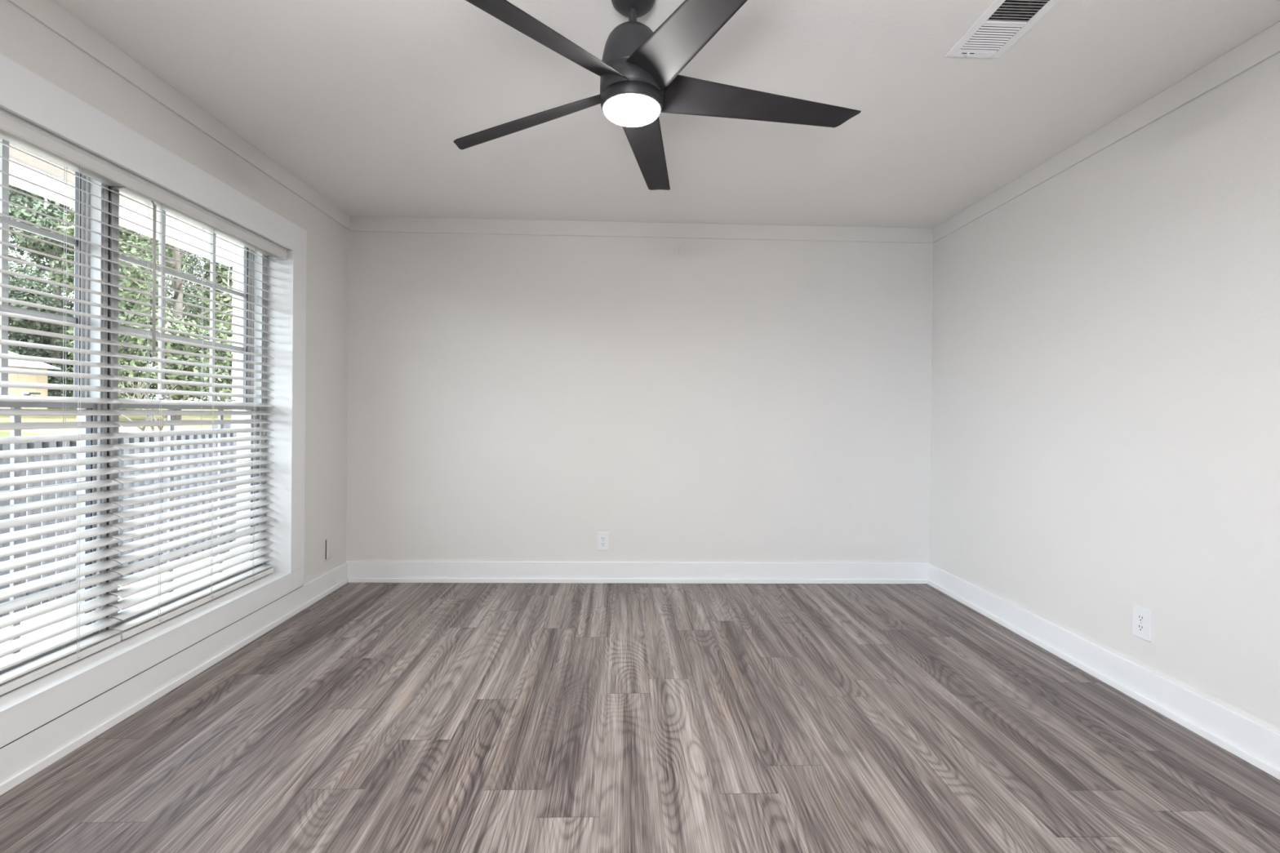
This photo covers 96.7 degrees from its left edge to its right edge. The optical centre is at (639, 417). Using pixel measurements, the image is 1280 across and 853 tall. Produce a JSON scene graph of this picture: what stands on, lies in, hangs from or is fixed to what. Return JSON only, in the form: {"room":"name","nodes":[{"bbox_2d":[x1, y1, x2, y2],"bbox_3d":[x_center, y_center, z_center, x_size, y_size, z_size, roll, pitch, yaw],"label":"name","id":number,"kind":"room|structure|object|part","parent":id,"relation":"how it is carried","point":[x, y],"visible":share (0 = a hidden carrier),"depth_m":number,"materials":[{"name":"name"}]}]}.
{"room":"empty living room","nodes":[
{"label":"empty living room","id":0,"kind":"room"},
{"bbox_2d":[0,0,348,583],"bbox_3d":[-1.973,-0.080,0.827,0.222,2.490,6.174,1,0,-2],"label":"wall","id":1,"kind":"structure","parent":0,"point":[24,40],"depth_m":3.32,"materials":[{"name":"paint"}]},
{"bbox_2d":[0,137,108,674],"bbox_3d":[-2.058,-0.051,1.680,0.099,1.829,0.960,1,0,-2],"label":"window","id":2,"kind":"structure","parent":1,"relation":"in","point":[5,222],"depth_m":2.12,"materials":[{"name":"plastic"}]},
{"bbox_2d":[0,138,75,395],"bbox_3d":[-2.092,-0.491,1.689,0.013,0.843,0.868,1,0,-2],"label":"grille","id":3,"kind":"object","parent":2,"relation":"attached to","point":[5,222],"depth_m":1.88,"materials":[{"name":"plastic"}]},
{"bbox_3d":[-2.084,-0.485,1.684,0.030,0.903,0.914,1,0,-2],"label":"sash","id":4,"kind":"part","parent":2,"relation":"part of","materials":[{"name":"plastic"}]},
{"bbox_2d":[0,407,86,653],"bbox_3d":[-2.059,0.372,1.696,0.013,0.811,0.868,1,0,-2],"label":"grille","id":5,"kind":"object","parent":2,"relation":"attached to","point":[14,419],"depth_m":1.88,"materials":[{"name":"plastic"}]},
{"bbox_3d":[-2.051,0.378,1.690,0.032,0.901,0.914,1,0,-2],"label":"sash","id":6,"kind":"part","parent":2,"relation":"part of","materials":[{"name":"plastic"}]},
{"bbox_2d":[0,129,123,695],"bbox_3d":[-1.979,-0.032,1.692,0.063,1.776,0.949,1,0,-2],"label":"window blind","id":7,"kind":"object","parent":2,"relation":"attached to","point":[12,679],"visible":0.96,"depth_m":1.93,"materials":[{"name":"plastic"}]},
{"bbox_3d":[-1.993,0.843,1.697,0.055,0.026,0.948,1,0,-2],"label":"rail","id":8,"kind":"part","parent":7,"relation":"part of","materials":[{"name":"plastic"}]},
{"bbox_3d":[-1.972,-0.898,1.687,0.058,0.045,0.944,1,0,-2],"label":"head rail","id":9,"kind":"part","parent":7,"relation":"part of","materials":[{"name":"plastic"}]},
{"bbox_3d":[-1.992,-0.024,1.994,0.052,1.716,0.010,1,0,-2],"label":"ladder cord","id":10,"kind":"part","parent":7,"relation":"part of","materials":[{"name":"white fabric"}]},
{"bbox_3d":[-2.058,-0.051,1.680,0.099,1.829,0.960,1,0,-2],"label":"frame","id":11,"kind":"part","parent":2,"relation":"part of","materials":[{"name":"plastic"}]},
{"bbox_2d":[106,186,110,630],"bbox_3d":[-2.077,-0.034,2.167,0.092,1.788,0.014,1,0,-2],"label":"trim","id":12,"kind":"structure","parent":1,"relation":"attached to","point":[108,251],"depth_m":2.17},
{"bbox_2d":[0,106,287,259],"bbox_3d":[-1.931,-0.892,2.163,0.052,0.063,1.909,1,0,-2],"label":"blind valance","id":13,"kind":"object","parent":1,"relation":"attached to","point":[11,123],"visible":1,"depth_m":2.09,"materials":[{"name":"plastic"}]},
{"bbox_2d":[0,248,291,714],"bbox_3d":[-1.956,-0.051,2.168,0.142,1.836,1.938,1,0,-2],"label":"trim","id":14,"kind":"structure","parent":1,"relation":"attached to","point":[17,696],"depth_m":3.13,"materials":[{"name":"paint"}]},
{"bbox_2d":[0,53,306,748],"bbox_3d":[-1.894,-0.046,2.170,0.018,2.037,2.186,1,0,-2],"label":"trim","id":15,"kind":"structure","parent":1,"relation":"attached to","point":[24,93],"depth_m":2.27,"materials":[{"name":"paint"}]},
{"bbox_3d":[-1.884,-0.989,2.164,0.018,0.150,2.186,1,0,-2],"label":"head casing","id":16,"kind":"part","parent":15,"relation":"part of","materials":[{"name":"paint"}]},
{"bbox_3d":[-1.926,-0.031,3.197,0.018,1.780,0.132,1,0,-2],"label":"casing","id":17,"kind":"part","parent":15,"relation":"part of","materials":[{"name":"paint"}]},
{"bbox_2d":[0,562,348,795],"bbox_3d":[-1.861,1.049,0.771,0.022,0.135,6.041,1,0,-2],"label":"baseboard","id":18,"kind":"structure","parent":1,"relation":"attached to","point":[27,756],"depth_m":2.16,"materials":[{"name":"paint"}]},
{"bbox_2d":[8,0,350,230],"bbox_3d":[-1.842,-1.277,0.763,0.010,0.092,6.054,1,0,-2],"label":"trim","id":19,"kind":"structure","parent":1,"relation":"attached to","point":[49,13],"depth_m":2.24,"materials":[{"name":"paint"}]},
{"bbox_2d":[107,186,267,630],"bbox_3d":[-2.088,-0.058,2.651,0.099,1.829,0.954,1,0,-2],"label":"window","id":20,"kind":"structure","parent":1,"relation":"in","point":[114,197],"depth_m":2.75,"materials":[{"name":"plastic"}]},
{"bbox_2d":[118,209,244,401],"bbox_3d":[-2.122,-0.497,2.647,0.013,0.843,0.838,1,0,-2],"label":"grille","id":21,"kind":"object","parent":20,"relation":"attached to","point":[162,238],"depth_m":2.62,"materials":[{"name":"plastic"}]},
{"bbox_2d":[118,408,251,592],"bbox_3d":[-2.089,0.366,2.654,0.013,0.811,0.838,1,0,-2],"label":"grille","id":22,"kind":"object","parent":20,"relation":"attached to","point":[169,417],"depth_m":2.68,"materials":[{"name":"plastic"}]},
{"bbox_3d":[-2.114,-0.491,2.647,0.030,0.903,0.894,1,0,-2],"label":"sash","id":23,"kind":"part","parent":20,"relation":"part of","materials":[{"name":"plastic"}]},
{"bbox_3d":[-2.080,0.371,2.654,0.032,0.901,0.894,1,0,-2],"label":"sash","id":24,"kind":"part","parent":20,"relation":"part of","materials":[{"name":"plastic"}]},
{"bbox_2d":[109,186,275,639],"bbox_3d":[-2.000,-0.038,2.644,0.080,1.776,0.944,1,0,-2],"label":"window blind","id":25,"kind":"object","parent":20,"relation":"attached to","point":[131,628],"visible":0.98,"depth_m":2.52,"materials":[{"name":"plastic"}]},
{"bbox_3d":[-2.002,-0.026,2.345,0.052,1.716,0.010,1,0,-2],"label":"ladder cord","id":26,"kind":"part","parent":25,"relation":"part of","materials":[{"name":"white fabric"}]},
{"bbox_3d":[-2.001,-0.904,2.639,0.058,0.045,0.939,1,0,-2],"label":"head rail","id":27,"kind":"part","parent":25,"relation":"part of","materials":[{"name":"plastic"}]},
{"bbox_3d":[-2.022,0.837,2.649,0.055,0.026,0.943,1,0,-2],"label":"rail","id":28,"kind":"part","parent":25,"relation":"part of","materials":[{"name":"plastic"}]},
{"bbox_3d":[-2.012,-0.028,2.644,0.052,1.716,0.010,1,0,-2],"label":"ladder cord","id":29,"kind":"part","parent":25,"relation":"part of","materials":[{"name":"white fabric"}]},
{"bbox_3d":[-2.021,-0.030,2.943,0.052,1.716,0.010,1,0,-2],"label":"ladder cord","id":30,"kind":"part","parent":25,"relation":"part of","materials":[{"name":"white fabric"}]},
{"bbox_2d":[325,537,332,559],"bbox_3d":[-1.952,0.820,3.569,0.010,0.124,0.072,1,0,-5],"label":"blank cover plate","id":31,"kind":"object","parent":1,"relation":"attached to","point":[328,542],"visible":1,"depth_m":3.55,"materials":[{"name":"paint"}]},
{"bbox_2d":[0,582,1279,852],"bbox_3d":[0.106,1.138,0.838,4.060,0.001,6.154,1,0,-2],"label":"floor","id":32,"kind":"structure","parent":0,"point":[375,717],"depth_m":1.96,"materials":[{"name":"grey wood"}]},
{"bbox_2d":[346,230,933,563],"bbox_3d":[0.085,-0.076,3.918,4.080,2.490,0.120,1,0,-2],"label":"wall","id":33,"kind":"structure","parent":0,"point":[512,397],"depth_m":3.85,"materials":[{"name":"paint"}]},
{"bbox_2d":[596,532,608,550],"bbox_3d":[-0.251,0.837,3.850,0.079,0.123,0.007,1,0,-2],"label":"electrical outlet","id":34,"kind":"object","parent":33,"relation":"attached to","point":[602,544],"visible":1,"depth_m":3.85,"materials":[{"name":"plastic"}]},
{"bbox_2d":[345,560,928,583],"bbox_3d":[0.014,1.049,3.852,3.960,0.140,0.022,1,0,-2],"label":"baseboard","id":35,"kind":"structure","parent":33,"relation":"attached to","point":[357,571],"depth_m":3.85,"materials":[{"name":"paint"}]},
{"bbox_2d":[350,216,933,243],"bbox_3d":[0.040,-1.271,3.845,3.940,0.100,0.010,1,0,-2],"label":"trim","id":36,"kind":"structure","parent":33,"relation":"attached to","point":[362,224],"depth_m":3.84,"materials":[{"name":"paint"}]},
{"bbox_2d":[53,0,1279,228],"bbox_3d":[0.133,-1.362,0.823,4.160,0.120,6.254,1,0,-2],"label":"ceiling","id":37,"kind":"structure","parent":0,"point":[366,103],"depth_m":2.29,"materials":[{"name":"paint"}]},
{"bbox_2d":[453,0,861,190],"bbox_3d":[0.025,-1.116,1.774,1.372,0.386,1.401,1,0,-2],"label":"ceiling fan","id":38,"kind":"object","parent":37,"relation":"hanging from","point":[639,68],"visible":1,"depth_m":1.72,"materials":[{"name":"black metal"}]},
{"bbox_3d":[-0.387,-1.014,1.933,0.667,0.066,0.121,1,0,26],"label":"fan blade","id":39,"kind":"part","parent":38,"relation":"part of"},
{"bbox_3d":[-0.285,-1.010,1.448,0.121,0.066,0.667,1,0,40],"label":"fan blade","id":40,"kind":"part","parent":38,"relation":"part of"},
{"bbox_3d":[0.035,-1.011,2.155,0.121,0.066,0.667,1,0,8],"label":"fan blade","id":41,"kind":"part","parent":38,"relation":"part of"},
{"bbox_3d":[0.162,-1.005,1.398,0.121,0.066,0.667,0,0,-28],"label":"fan blade","id":42,"kind":"part","parent":38,"relation":"part of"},
{"bbox_3d":[0.374,-1.005,1.819,0.667,0.066,0.121,1,0,-9],"label":"fan blade","id":43,"kind":"part","parent":38,"relation":"part of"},
{"bbox_2d":[945,0,1060,57],"bbox_3d":[1.196,-1.288,1.861,0.198,0.016,0.354,1,0,-2],"label":"ceiling vent","id":44,"kind":"object","parent":37,"relation":"in","point":[1003,23],"visible":1,"depth_m":1.88,"materials":[{"name":"metal"}]},
{"bbox_2d":[928,52,1279,733],"bbox_3d":[2.158,-0.035,0.893,0.120,2.490,6.054,1,0,-2],"label":"wall","id":45,"kind":"structure","parent":0,"point":[1105,419],"depth_m":2.36,"materials":[{"name":"paint"}]},
{"bbox_2d":[927,563,1279,780],"bbox_3d":[2.074,1.090,0.891,0.022,0.140,6.041,1,0,-2],"label":"baseboard","id":46,"kind":"structure","parent":45,"relation":"attached to","point":[1255,744],"depth_m":2.33,"materials":[{"name":"paint"}]},
{"bbox_2d":[932,21,1279,243],"bbox_3d":[2.106,-1.231,0.884,0.010,0.098,6.054,1,0,-2],"label":"trim","id":47,"kind":"structure","parent":45,"relation":"attached to","point":[1264,45],"depth_m":2.35,"materials":[{"name":"paint"}]},
{"bbox_2d":[1132,604,1151,641],"bbox_3d":[2.041,0.835,2.315,0.007,0.124,0.081,1,0,-2],"label":"electrical outlet","id":48,"kind":"object","parent":45,"relation":"attached to","point":[1141,617],"visible":1,"depth_m":2.31,"materials":[{"name":"plastic"}]},
{"bbox_2d":[1137,623,1144,631],"bbox_3d":[2.039,0.855,2.315,0.003,0.029,0.034,1,0,-2],"label":"receptacle","id":49,"kind":"object","parent":48,"relation":"attached to","point":[1140,627],"depth_m":2.31,"materials":[{"name":"plastic"}]},
{"bbox_2d":[1137,613,1145,622],"bbox_3d":[2.039,0.816,2.314,0.003,0.029,0.034,1,0,-2],"label":"receptacle","id":50,"kind":"object","parent":48,"relation":"attached to","point":[1140,617],"depth_m":2.31,"materials":[{"name":"plastic"}]},
{"label":"outside","id":51,"kind":"structure","parent":0,"visible":0},
{"bbox_2d":[0,468,231,631],"bbox_3d":[-7.073,1.058,6.794,7.200,0.309,30.000,1,0,-2],"label":"driveway","id":52,"kind":"structure","parent":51,"point":[121,588],"depth_m":4.27,"materials":[{"name":"grey concrete"}]},
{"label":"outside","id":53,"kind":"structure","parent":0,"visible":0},
{"bbox_2d":[0,408,232,462],"bbox_3d":[-50.322,-0.266,23.474,95.000,2.180,130.000,1,0,-2],"label":"ground","id":54,"kind":"structure","parent":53,"point":[3,419],"depth_m":23.66,"materials":[{"name":"green plant"}]},
{"bbox_2d":[0,351,61,408],"bbox_3d":[-30.214,-1.711,23.154,4.900,2.960,8.150,1,0,2],"label":"shed","id":55,"kind":"object","parent":54,"relation":"on","point":[12,363],"visible":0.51,"depth_m":26.06,"materials":[{"name":"beige"}]},
{"bbox_2d":[43,197,74,228],"bbox_3d":[-24.060,-7.870,16.989,10.260,16.370,9.443,1,0,-7],"label":"tree","id":56,"kind":"object","parent":54,"relation":"on","point":[45,198],"visible":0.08,"depth_m":19.55,"materials":[{"name":"green plant"}]},
{"bbox_2d":[8,208,127,395],"bbox_3d":[-48.548,-11.294,45.496,15.234,23.905,15.145,1,0,-2],"label":"tree","id":57,"kind":"object","parent":54,"relation":"on","point":[37,273],"visible":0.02,"depth_m":43.55,"materials":[{"name":"green plant"}]},
{"bbox_2d":[8,184,173,409],"bbox_3d":[-33.746,-9.387,32.628,10.404,19.294,11.017,1,0,25],"label":"tree","id":58,"kind":"object","parent":54,"relation":"on","point":[15,197],"visible":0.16,"depth_m":31.23,"materials":[{"name":"green plant"}]},
{"bbox_2d":[0,553,244,644],"bbox_3d":[-2.679,1.272,0.817,1.162,0.270,7.780,1,0,-2],"label":"floor","id":59,"kind":"structure","parent":54,"relation":"on","point":[121,598],"depth_m":3.54,"materials":[{"name":"concrete"}]},
{"bbox_2d":[0,424,236,617],"bbox_3d":[-3.232,0.586,1.656,0.163,1.080,5.900,1,0,-2],"label":"fence","id":60,"kind":"object","parent":59,"relation":"on","point":[133,440],"visible":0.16,"depth_m":3.56,"materials":[{"name":"white wood"}]},
{"bbox_3d":[-3.358,0.568,4.558,0.088,1.080,0.090,1,0,-2],"label":"rail post","id":61,"kind":"part","parent":60,"relation":"part of","materials":[{"name":"white wood"}]},
{"bbox_2d":[45,208,233,420],"bbox_3d":[-22.600,-7.178,27.908,9.022,15.097,8.749,1,0,-2],"label":"tree","id":62,"kind":"object","parent":54,"relation":"on","point":[142,242],"visible":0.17,"depth_m":26.80,"materials":[{"name":"green plant"}]},
{"bbox_2d":[120,381,188,431],"bbox_3d":[-13.108,-0.127,15.194,2.157,1.964,1.523,1,0,16],"label":"bare shrub","id":63,"kind":"object","parent":54,"relation":"on","point":[139,395],"visible":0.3,"depth_m":15.24,"materials":[{"name":"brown plant"}]},
{"bbox_2d":[150,242,232,401],"bbox_3d":[-38.279,-12.727,54.020,14.386,26.483,14.786,1,0,-18],"label":"tree","id":64,"kind":"object","parent":54,"relation":"on","point":[192,260],"visible":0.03,"depth_m":50.33,"materials":[{"name":"green plant"}]},
{"bbox_2d":[171,257,232,337],"bbox_3d":[-25.343,-7.208,37.361,8.611,14.949,8.333,0,0,-44],"label":"tree","id":65,"kind":"object","parent":54,"relation":"on","point":[186,296],"visible":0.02,"depth_m":35.20,"materials":[{"name":"green plant"}]},
{"bbox_2d":[231,266,244,551],"bbox_3d":[-2.831,0.064,6.207,1.162,2.820,3.020,1,0,-2],"label":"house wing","id":66,"kind":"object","parent":54,"relation":"on","point":[236,276],"visible":0.09,"depth_m":4.69,"materials":[{"name":"white"}]},
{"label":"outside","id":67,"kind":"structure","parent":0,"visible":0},
{"bbox_2d":[8,143,243,266],"bbox_3d":[-2.666,-1.302,0.801,1.192,0.182,7.780,1,0,-2],"label":"ceiling","id":68,"kind":"structure","parent":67,"point":[16,170],"depth_m":3.37,"materials":[{"name":"white paint"}]}
]}

